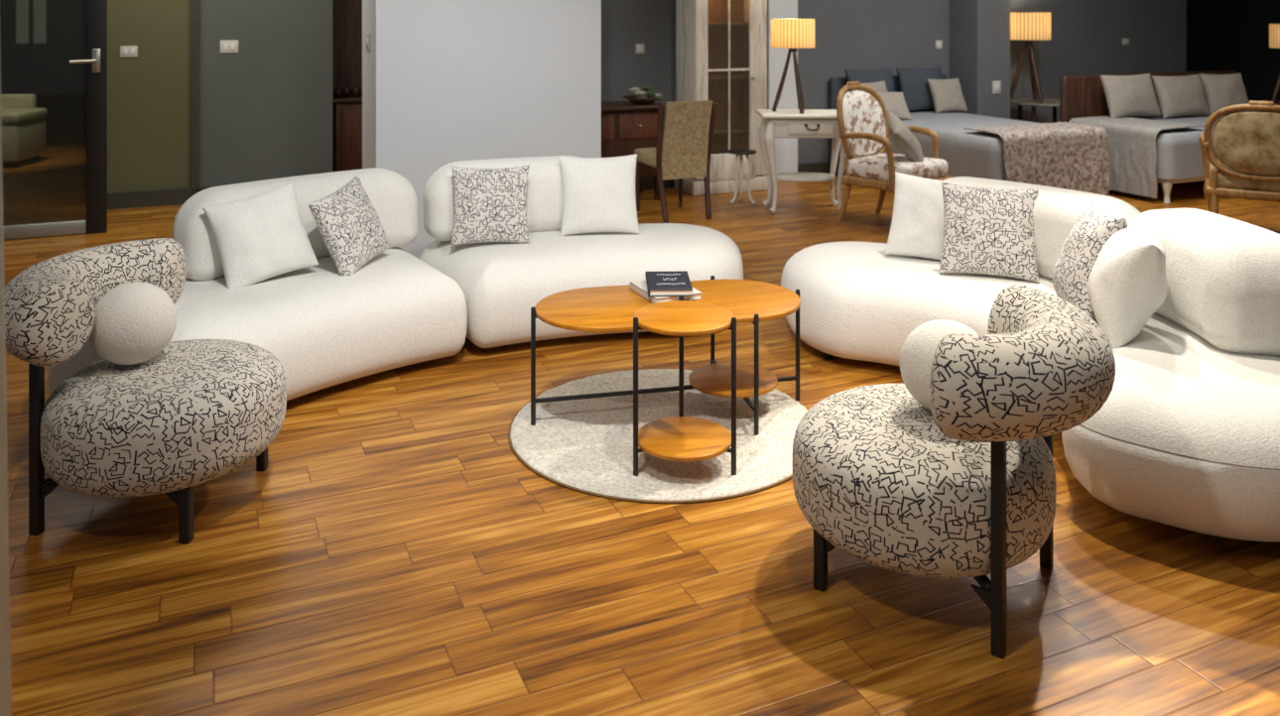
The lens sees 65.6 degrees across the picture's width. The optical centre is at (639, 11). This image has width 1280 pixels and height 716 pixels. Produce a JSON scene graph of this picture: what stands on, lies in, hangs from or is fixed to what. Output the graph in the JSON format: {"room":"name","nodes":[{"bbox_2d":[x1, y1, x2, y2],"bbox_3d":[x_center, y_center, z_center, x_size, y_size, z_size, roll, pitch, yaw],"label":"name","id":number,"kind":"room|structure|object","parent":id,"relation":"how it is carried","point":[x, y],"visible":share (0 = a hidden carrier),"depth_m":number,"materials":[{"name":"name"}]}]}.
{"room":"store","nodes":[
{"label":"store","id":0,"kind":"room"},
{"bbox_2d":[0,0,86,141],"bbox_3d":[-8.917,0.025,10.561,8.300,2.950,0.150,0,0,-24],"label":"wall","id":1,"kind":"structure","parent":0,"point":[59,85],"depth_m":11.45,"materials":[{"name":"grey paint"}]},
{"bbox_2d":[10,0,50,47],"bbox_3d":[-6.938,-0.010,11.305,0.386,0.820,0.080,0,0,-24],"label":"window","id":2,"kind":"structure","parent":1,"relation":"in","point":[30,19],"depth_m":11.29,"materials":[{"name":"grey glass"}]},
{"bbox_2d":[107,0,332,193],"bbox_3d":[-3.366,0.025,7.962,1.706,2.950,0.215,0,0,-24],"label":"wall","id":3,"kind":"structure","parent":0,"point":[266,106],"depth_m":7.86,"materials":[{"name":"grey paint"}]},
{"bbox_2d":[120,45,137,57],"bbox_3d":[-3.930,0.305,7.630,0.120,0.085,0.013,0,0,-24],"label":"switch plate","id":4,"kind":"object","parent":3,"relation":"attached to","point":[127,51],"visible":1,"depth_m":7.63,"materials":[{"name":"white plastic"}]},
{"bbox_2d":[107,186,213,210],"bbox_3d":[-3.316,1.440,7.847,1.706,0.120,0.035,0,0,-24],"label":"baseboard","id":5,"kind":"structure","parent":3,"relation":"attached to","point":[163,197],"depth_m":7.62,"materials":[{"name":"paint"}]},
{"bbox_2d":[191,0,199,196],"bbox_3d":[-3.491,0.025,7.791,0.060,2.950,0.075,0,0,-24],"label":"trim","id":6,"kind":"structure","parent":3,"relation":"attached to","point":[194,3],"depth_m":7.76,"materials":[{"name":"paint"}]},
{"bbox_2d":[220,40,238,52],"bbox_3d":[-3.263,0.276,7.883,0.135,0.100,0.013,0,0,-24],"label":"switch plate","id":7,"kind":"object","parent":3,"relation":"attached to","point":[225,46],"visible":1,"depth_m":7.88,"materials":[{"name":"white plastic"}]},
{"bbox_2d":[362,0,601,258],"bbox_3d":[-0.990,0.025,6.228,1.390,2.950,0.530,0,0,-24],"label":"wall pillar","id":8,"kind":"structure","parent":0,"point":[445,81],"depth_m":5.96,"materials":[{"name":"white paint"}]},
{"bbox_2d":[366,32,370,50],"bbox_3d":[-1.634,0.178,5.950,0.013,0.100,0.100,0,0,-24],"label":"switch plate","id":9,"kind":"object","parent":8,"relation":"attached to","point":[367,35],"visible":1,"depth_m":5.91,"materials":[{"name":"white plastic"}]},
{"bbox_2d":[1,140,1279,715],"bbox_3d":[0.000,1.550,5.000,26.000,0.100,22.000,0,0,0],"label":"floor","id":10,"kind":"structure","parent":0,"point":[393,553],"depth_m":2.63,"materials":[{"name":"brown wood"}]},
{"bbox_2d":[0,71,11,715],"bbox_3d":[-0.940,0.050,1.350,0.130,2.901,0.100,0,0,0],"label":"trim","id":11,"kind":"structure","parent":10,"relation":"on","point":[5,642],"depth_m":1.39,"materials":[{"name":"wood"}]},
{"bbox_2d":[0,94,47,167],"bbox_3d":[-6.560,1.165,9.739,1.170,0.670,0.575,0,0,-4],"label":"armchair","id":12,"kind":"object","parent":10,"relation":"on","point":[23,124],"visible":1,"depth_m":9.72,"materials":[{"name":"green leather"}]},
{"bbox_2d":[2,0,107,240],"bbox_3d":[-4.349,0.250,6.399,1.600,2.500,0.131,0,0,-24],"label":"door","id":13,"kind":"structure","parent":10,"relation":"on","point":[95,222],"depth_m":6.70,"materials":[{"name":"black metal"}]},
{"bbox_2d":[3,238,286,543],"bbox_3d":[-1.513,1.130,3.057,0.807,0.736,0.748,0,0,6],"label":"armchair","id":14,"kind":"object","parent":10,"relation":"on","point":[194,413],"visible":0.89,"depth_m":2.83,"materials":[{"name":"beige fabric"}]},
{"bbox_2d":[89,281,176,365],"bbox_3d":[-1.548,0.951,3.031,0.242,0.242,0.242,0,0,0],"label":"cushion","id":15,"kind":"object","parent":14,"relation":"on","point":[134,322],"visible":0.96,"depth_m":2.95,"materials":[{"name":"beige fabric"}]},
{"bbox_2d":[47,167,467,400],"bbox_3d":[-1.482,1.123,4.092,0.944,0.755,1.650,0,0,44],"label":"module","id":16,"kind":"object","parent":10,"relation":"on","point":[325,328],"visible":0.64,"depth_m":4.02,"materials":[{"name":"beige fabric"}]},
{"bbox_2d":[202,181,318,288],"bbox_3d":[-1.558,0.926,4.087,0.415,0.405,0.214,0,0,-42],"label":"square cushion","id":17,"kind":"object","parent":16,"relation":"on","point":[263,236],"visible":0.99,"depth_m":4.02,"materials":[{"name":"white fabric"}]},
{"bbox_2d":[308,175,390,276],"bbox_3d":[-1.245,0.928,4.282,0.191,0.390,0.400,0,0,12],"label":"square cushion","id":18,"kind":"object","parent":16,"relation":"on","point":[351,230],"visible":0.95,"depth_m":4.20,"materials":[{"name":"white fabric"}]},
{"bbox_2d":[332,86,362,172],"bbox_3d":[-2.438,1.075,8.745,0.580,0.850,0.450,0,0,-24],"label":"base cabinet","id":19,"kind":"object","parent":10,"relation":"on","point":[346,106],"visible":0.36,"depth_m":8.50,"materials":[{"name":"brown wood"}]},
{"bbox_2d":[419,155,743,348],"bbox_3d":[-0.249,1.123,4.836,1.602,0.755,0.924,0,0,-15],"label":"module","id":20,"kind":"object","parent":10,"relation":"on","point":[500,283],"visible":0.41,"depth_m":4.57,"materials":[{"name":"beige fabric"}]},
{"bbox_2d":[450,165,529,246],"bbox_3d":[-0.709,0.918,4.712,0.379,0.367,0.161,0,0,-13],"label":"square cushion","id":21,"kind":"object","parent":20,"relation":"on","point":[490,204],"visible":1,"depth_m":4.66,"materials":[{"name":"white fabric"}]},
{"bbox_2d":[558,153,639,236],"bbox_3d":[-0.203,0.907,4.924,0.391,0.390,0.183,0,0,-8],"label":"square cushion","id":22,"kind":"object","parent":20,"relation":"on","point":[598,193],"visible":1,"depth_m":4.86,"materials":[{"name":"white fabric"}]},
{"bbox_2d":[601,100,665,200],"bbox_3d":[-0.262,1.120,7.940,0.860,0.760,0.500,0,0,-24],"label":"writing desk","id":23,"kind":"object","parent":10,"relation":"on","point":[627,126],"visible":0.32,"depth_m":7.81,"materials":[{"name":"brown wood"}]},
{"bbox_2d":[620,85,664,104],"bbox_3d":[0.015,0.667,7.957,0.318,0.143,0.258,0,0,-21],"label":"succulent arrangement","id":24,"kind":"object","parent":23,"relation":"on","point":[631,97],"visible":1,"depth_m":7.91,"materials":[{"name":"green plant"}]},
{"bbox_2d":[628,97,656,104],"bbox_3d":[0.021,0.716,7.967,0.240,0.045,0.240,0,0,0],"label":"bowl","id":25,"kind":"object","parent":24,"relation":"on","point":[637,100],"depth_m":7.88,"materials":[{"name":"brown wood"}]},
{"bbox_2d":[508,369,808,504],"bbox_3d":[0.090,1.489,3.580,1.121,0.022,1.121,0,0,4],"label":"round rug","id":26,"kind":"object","parent":10,"relation":"on","point":[585,446],"visible":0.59,"depth_m":3.43,"materials":[{"name":"fabric"}]},
{"bbox_2d":[530,275,800,435],"bbox_3d":[0.110,1.274,3.680,1.030,0.423,0.537,0,0,-13],"label":"coffee table","id":27,"kind":"object","parent":26,"relation":"on","point":[611,309],"visible":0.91,"depth_m":3.65,"materials":[{"name":"brown wood"}]},
{"bbox_2d":[630,279,701,303],"bbox_3d":[0.095,1.060,3.775,0.190,0.026,0.240,0,0,-24],"label":"book","id":28,"kind":"object","parent":27,"relation":"on","point":[639,287],"visible":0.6,"depth_m":3.70,"materials":[{"name":"white paper"}]},
{"bbox_2d":[644,270,692,296],"bbox_3d":[0.108,1.033,3.775,0.165,0.026,0.255,0,0,-2],"label":"book","id":29,"kind":"object","parent":28,"relation":"on","point":[676,283],"visible":1,"depth_m":3.72,"materials":[{"name":"paper"}]},
{"bbox_2d":[688,363,777,398],"bbox_3d":[0.350,1.385,3.735,0.332,0.013,0.332,0,0,-13],"label":"shelf","id":30,"kind":"object","parent":27,"relation":"attached to","point":[712,379],"depth_m":3.71,"materials":[{"name":"brown wood"}]},
{"bbox_2d":[633,295,736,476],"bbox_3d":[0.143,1.232,3.253,0.331,0.506,0.345,0,0,0],"label":"side table","id":31,"kind":"object","parent":26,"relation":"on","point":[682,439],"visible":1,"depth_m":3.19,"materials":[{"name":"brown wood"}]},
{"bbox_2d":[638,416,731,462],"bbox_3d":[0.143,1.395,3.245,0.314,0.015,0.314,0,0,0],"label":"shelf","id":32,"kind":"object","parent":31,"relation":"attached to","point":[675,439],"depth_m":3.22,"materials":[{"name":"brown wood"}]},
{"bbox_2d":[634,100,717,223],"bbox_3d":[0.251,1.072,7.323,0.468,0.864,0.566,0,0,-24],"label":"dining chair","id":33,"kind":"object","parent":10,"relation":"on","point":[684,151],"visible":0.98,"depth_m":7.12,"materials":[{"name":"beige fabric"}]},
{"bbox_2d":[673,0,767,196],"bbox_3d":[0.683,0.365,8.370,0.757,2.270,0.422,0,0,-24],"label":"display cabinet","id":34,"kind":"object","parent":10,"relation":"on","point":[721,45],"visible":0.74,"depth_m":8.30,"materials":[{"name":"white paint"}]},
{"bbox_2d":[708,22,748,24],"bbox_3d":[0.678,0.100,8.380,0.617,0.018,0.280,0,0,-24],"label":"shelf","id":35,"kind":"object","parent":34,"relation":"attached to","point":[708,23],"depth_m":8.25,"materials":[{"name":"brown wood"}]},
{"bbox_2d":[708,74,748,79],"bbox_3d":[0.678,0.550,8.380,0.617,0.018,0.280,0,0,-24],"label":"shelf","id":36,"kind":"object","parent":34,"relation":"attached to","point":[710,76],"depth_m":8.32,"materials":[{"name":"brown wood"}]},
{"bbox_2d":[713,126,748,133],"bbox_3d":[0.678,1.000,8.380,0.617,0.018,0.280,0,0,-24],"label":"shelf","id":37,"kind":"object","parent":34,"relation":"attached to","point":[717,129],"depth_m":8.36,"materials":[{"name":"brown wood"}]},
{"bbox_2d":[727,148,757,204],"bbox_3d":[0.800,1.295,7.781,0.230,0.410,0.232,0,0,0],"label":"accent table","id":38,"kind":"object","parent":10,"relation":"on","point":[737,152],"visible":1,"depth_m":7.74,"materials":[{"name":"white wood"}]},
{"bbox_2d":[756,109,847,214],"bbox_3d":[1.240,1.128,7.499,0.680,0.740,0.442,0,0,0],"label":"console table","id":39,"kind":"object","parent":10,"relation":"on","point":[781,123],"visible":0.86,"depth_m":7.33,"materials":[{"name":"beige paint"}]},
{"bbox_2d":[770,18,814,114],"bbox_3d":[1.155,0.406,7.500,0.330,0.704,0.330,0,0,-20],"label":"lamp","id":40,"kind":"object","parent":39,"relation":"on","point":[791,34],"visible":1,"depth_m":7.38,"materials":[{"name":"beige fabric"}]},
{"bbox_2d":[776,172,835,181],"bbox_3d":[1.240,1.248,7.500,0.470,0.025,0.280,0,0,0],"label":"shelf","id":41,"kind":"object","parent":39,"relation":"attached to","point":[790,177],"depth_m":7.42,"materials":[{"name":"beige paint"}]},
{"bbox_2d":[836,81,952,222],"bbox_3d":[1.774,1.005,7.029,0.641,0.990,0.678,0,0,-42],"label":"upholstered armchair","id":42,"kind":"object","parent":10,"relation":"on","point":[861,113],"visible":0.8,"depth_m":7.03,"materials":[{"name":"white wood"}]},
{"bbox_2d":[887,111,923,161],"bbox_3d":[1.860,0.895,6.962,0.233,0.375,0.415,0,0,5],"label":"throw pillow","id":43,"kind":"object","parent":42,"relation":"on","point":[902,136],"visible":0.9,"depth_m":6.84,"materials":[{"name":"beige fabric"}]},
{"bbox_2d":[792,284,1115,658],"bbox_3d":[0.806,1.130,2.615,0.807,0.736,0.748,0,0,36],"label":"armchair","id":44,"kind":"object","parent":10,"relation":"on","point":[965,486],"visible":0.99,"depth_m":2.35,"materials":[{"name":"fabric"}]},
{"bbox_2d":[899,319,977,410],"bbox_3d":[0.821,0.951,2.660,0.242,0.242,0.242,0,0,0],"label":"cushion","id":45,"kind":"object","parent":44,"relation":"on","point":[918,350],"visible":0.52,"depth_m":2.61,"materials":[{"name":"beige fabric"}]},
{"bbox_2d":[780,176,1141,366],"bbox_3d":[1.331,1.130,4.314,1.582,0.740,0.922,0,0,38],"label":"module","id":46,"kind":"object","parent":10,"relation":"on","point":[858,302],"visible":0.27,"depth_m":4.11,"materials":[{"name":"beige fabric"}]},
{"bbox_2d":[884,171,963,260],"bbox_3d":[1.308,0.924,4.428,0.403,0.374,0.210,0,0,23],"label":"square cushion","id":47,"kind":"object","parent":46,"relation":"on","point":[917,223],"visible":0.61,"depth_m":4.40,"materials":[{"name":"white fabric"}]},
{"bbox_2d":[938,182,1038,282],"bbox_3d":[1.464,0.919,4.164,0.390,0.366,0.205,0,0,20],"label":"square cushion","id":48,"kind":"object","parent":46,"relation":"on","point":[987,231],"visible":0.98,"depth_m":4.11,"materials":[{"name":"white fabric"}]},
{"bbox_2d":[829,73,1110,190],"bbox_3d":[2.752,1.050,8.447,1.340,0.900,2.022,0,0,-24],"label":"bed","id":49,"kind":"object","parent":10,"relation":"on","point":[966,153],"visible":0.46,"depth_m":7.80,"materials":[{"name":"grey fabric"}]},
{"bbox_2d":[844,67,894,92],"bbox_3d":[2.118,0.726,9.084,0.526,0.412,0.157,0,0,-24],"label":"bed pillow","id":50,"kind":"object","parent":49,"relation":"on","point":[874,75],"visible":0.4,"depth_m":9.06,"materials":[{"name":"fabric"}]},
{"bbox_2d":[856,80,887,91],"bbox_3d":[2.079,0.779,8.878,0.377,0.315,0.170,0,0,-25],"label":"bed pillow","id":51,"kind":"object","parent":49,"relation":"on","point":[879,85],"visible":0.2,"depth_m":8.90,"materials":[{"name":"beige fabric"}]},
{"bbox_2d":[876,91,912,120],"bbox_3d":[2.146,0.814,8.604,0.401,0.254,0.210,0,0,-15],"label":"bed pillow","id":52,"kind":"object","parent":49,"relation":"on","point":[894,102],"visible":0.52,"depth_m":8.57,"materials":[{"name":"beige fabric"}]},
{"bbox_2d":[896,66,942,111],"bbox_3d":[2.649,0.726,9.318,0.527,0.412,0.157,0,0,-25],"label":"bed pillow","id":53,"kind":"object","parent":49,"relation":"on","point":[913,82],"visible":0.65,"depth_m":9.24,"materials":[{"name":"fabric"}]},
{"bbox_2d":[926,77,967,113],"bbox_3d":[2.861,0.777,9.236,0.363,0.309,0.177,0,0,-24],"label":"bed pillow","id":54,"kind":"object","parent":49,"relation":"on","point":[947,94],"visible":1,"depth_m":9.18,"materials":[{"name":"beige fabric"}]},
{"bbox_2d":[963,122,1109,195],"bbox_3d":[3.082,1.164,7.691,1.082,0.540,0.447,0,0,-24],"label":"throw blanket","id":55,"kind":"object","parent":49,"relation":"on","point":[1062,155],"visible":0.88,"depth_m":7.53,"materials":[{"name":"fabric"}]},
{"bbox_2d":[1010,98,1059,123],"bbox_3d":[3.923,1.185,9.628,0.670,0.630,0.670,0,0,0],"label":"table","id":56,"kind":"object","parent":10,"relation":"on","point":[1054,103],"visible":0.47,"depth_m":9.61,"materials":[{"name":"grey wood"}]},
{"bbox_2d":[1010,12,1050,102],"bbox_3d":[3.763,0.436,9.608,0.403,0.860,0.403,0,0,-20],"label":"lamp","id":57,"kind":"object","parent":56,"relation":"on","point":[1028,27],"visible":0.94,"depth_m":9.47,"materials":[{"name":"beige fabric"}]},
{"bbox_2d":[1059,70,1236,203],"bbox_3d":[4.897,1.030,8.620,2.245,0.940,1.074,0,0,-24],"label":"daybed","id":58,"kind":"object","parent":10,"relation":"on","point":[1179,151],"visible":0.34,"depth_m":8.61,"materials":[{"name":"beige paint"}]},
{"bbox_2d":[1099,73,1161,118],"bbox_3d":[4.296,0.735,8.691,0.611,0.373,0.204,0,0,-27],"label":"bed pillow","id":59,"kind":"object","parent":58,"relation":"on","point":[1126,95],"visible":0.99,"depth_m":8.60,"materials":[{"name":"beige fabric"}]},
{"bbox_2d":[1068,116,1204,198],"bbox_3d":[4.098,1.182,8.236,0.574,0.544,0.873,0,0,-24],"label":"throw blanket","id":60,"kind":"object","parent":58,"relation":"on","point":[1132,141],"visible":0.7,"depth_m":7.97,"materials":[{"name":"grey fabric"}]},
{"bbox_2d":[1152,74,1210,119],"bbox_3d":[4.882,0.758,8.950,0.610,0.373,0.200,0,0,-21],"label":"bed pillow","id":61,"kind":"object","parent":58,"relation":"on","point":[1184,95],"visible":1,"depth_m":8.87,"materials":[{"name":"beige fabric"}]},
{"bbox_2d":[1199,72,1251,115],"bbox_3d":[5.420,0.758,9.188,0.475,0.373,0.201,0,0,-19],"label":"bed pillow","id":62,"kind":"object","parent":58,"relation":"on","point":[1220,90],"visible":0.73,"depth_m":9.12,"materials":[{"name":"beige fabric"}]},
{"bbox_2d":[1061,208,1279,541],"bbox_3d":[1.781,1.117,3.324,1.018,0.765,1.424,0,0,0],"label":"module","id":63,"kind":"object","parent":10,"relation":"on","point":[1186,436],"visible":0.67,"depth_m":2.88,"materials":[{"name":"beige fabric"}]},
{"bbox_2d":[1052,204,1127,319],"bbox_3d":[1.650,0.914,3.647,0.225,0.394,0.408,0,0,8],"label":"square cushion","id":64,"kind":"object","parent":63,"relation":"on","point":[1093,227],"visible":0.67,"depth_m":3.54,"materials":[{"name":"white fabric"}]},
{"bbox_2d":[1087,217,1166,348],"bbox_3d":[1.674,0.921,3.413,0.249,0.372,0.367,0,0,30],"label":"square cushion","id":65,"kind":"object","parent":63,"relation":"on","point":[1127,283],"visible":0.99,"depth_m":3.27,"materials":[{"name":"white fabric"}]},
{"bbox_2d":[1198,101,1279,214],"bbox_3d":[4.113,1.035,6.588,0.702,0.930,0.628,0,0,30],"label":"upholstered armchair","id":66,"kind":"object","parent":10,"relation":"on","point":[1245,145],"visible":0.87,"depth_m":6.41,"materials":[{"name":"brown wood"}]},
{"bbox_2d":[1260,100,1279,105],"bbox_3d":[5.870,1.157,8.950,0.480,0.685,0.480,0,0,0],"label":"pedestal table","id":67,"kind":"object","parent":10,"relation":"on","point":[1277,102],"visible":0.23,"depth_m":9.01,"materials":[{"name":"brown wood"}]},
{"bbox_2d":[1269,23,1279,102],"bbox_3d":[5.870,0.463,8.950,0.330,0.704,0.330,0,0,-20],"label":"lamp","id":68,"kind":"object","parent":67,"relation":"on","point":[1274,29],"visible":1,"depth_m":8.95,"materials":[{"name":"beige fabric"}]},
{"bbox_2d":[766,0,797,180],"bbox_3d":[1.264,0.025,8.879,0.300,2.950,0.074,0,0,-24],"label":"wall","id":69,"kind":"structure","parent":0,"point":[786,149],"depth_m":8.84,"materials":[{"name":"paint"}]},
{"bbox_2d":[601,0,1186,163],"bbox_3d":[2.420,0.025,9.525,7.970,2.950,0.166,0,0,-24],"label":"wall","id":70,"kind":"structure","parent":0,"point":[1087,36],"depth_m":9.49,"materials":[{"name":"grey paint"}]},
{"bbox_2d":[636,43,644,53],"bbox_3d":[0.003,0.309,8.351,0.080,0.080,0.013,0,0,-24],"label":"switch plate","id":71,"kind":"object","parent":70,"relation":"attached to","point":[640,48],"visible":1,"depth_m":8.35,"materials":[{"name":"white plastic"}]},
{"bbox_2d":[642,161,829,190],"bbox_3d":[2.596,1.440,9.499,7.670,0.120,0.024,0,0,-24],"label":"baseboard","id":72,"kind":"structure","parent":70,"relation":"attached to","point":[648,182],"depth_m":8.99,"materials":[{"name":"paint"}]},
{"bbox_2d":[935,40,942,48],"bbox_3d":[2.907,0.318,9.644,0.080,0.080,0.013,0,0,-24],"label":"switch plate","id":73,"kind":"object","parent":70,"relation":"attached to","point":[939,44],"visible":1,"depth_m":9.64,"materials":[{"name":"white plastic"}]},
{"bbox_2d":[1122,38,1129,44],"bbox_3d":[5.226,0.321,10.676,0.100,0.070,0.013,0,0,-24],"label":"switch plate","id":74,"kind":"object","parent":70,"relation":"attached to","point":[1124,41],"visible":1,"depth_m":10.67,"materials":[{"name":"white plastic"}]},
{"bbox_2d":[949,0,1010,119],"bbox_3d":[3.287,0.025,9.610,0.405,2.950,0.384,0,0,-24],"label":"wall","id":75,"kind":"structure","parent":0,"point":[979,30],"depth_m":9.45,"materials":[{"name":"grey paint"}]},
{"bbox_2d":[992,81,1001,94],"bbox_3d":[3.394,0.718,9.440,0.100,0.120,0.013,0,0,-24],"label":"switch plate","id":76,"kind":"object","parent":75,"relation":"attached to","point":[996,85],"visible":1,"depth_m":9.43,"materials":[{"name":"white plastic"}]},
{"bbox_2d":[1186,0,1202,71],"bbox_3d":[7.484,0.025,13.923,5.000,2.950,0.150,0,0,-24],"label":"wall","id":77,"kind":"structure","parent":0,"point":[1194,7],"depth_m":13.99,"materials":[{"name":"grey paint"}]},
{"bbox_2d":[1202,0,1279,112],"bbox_3d":[10.829,0.025,7.886,0.200,2.950,13.600,0,0,-24],"label":"wall","id":78,"kind":"structure","parent":0,"point":[1235,33],"depth_m":13.49,"materials":[{"name":"grey paint"}]},
{"bbox_3d":[-2.351,0.025,9.215,1.157,2.950,0.625,0,0,0],"label":"wall","id":79,"kind":"structure","parent":0,"visible":0},
{"bbox_2d":[332,0,362,95],"bbox_3d":[-2.341,0.300,9.094,1.080,2.400,0.080,0,0,-24],"label":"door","id":80,"kind":"structure","parent":79,"relation":"in","point":[346,14],"depth_m":8.92,"materials":[{"name":"brown wood"}]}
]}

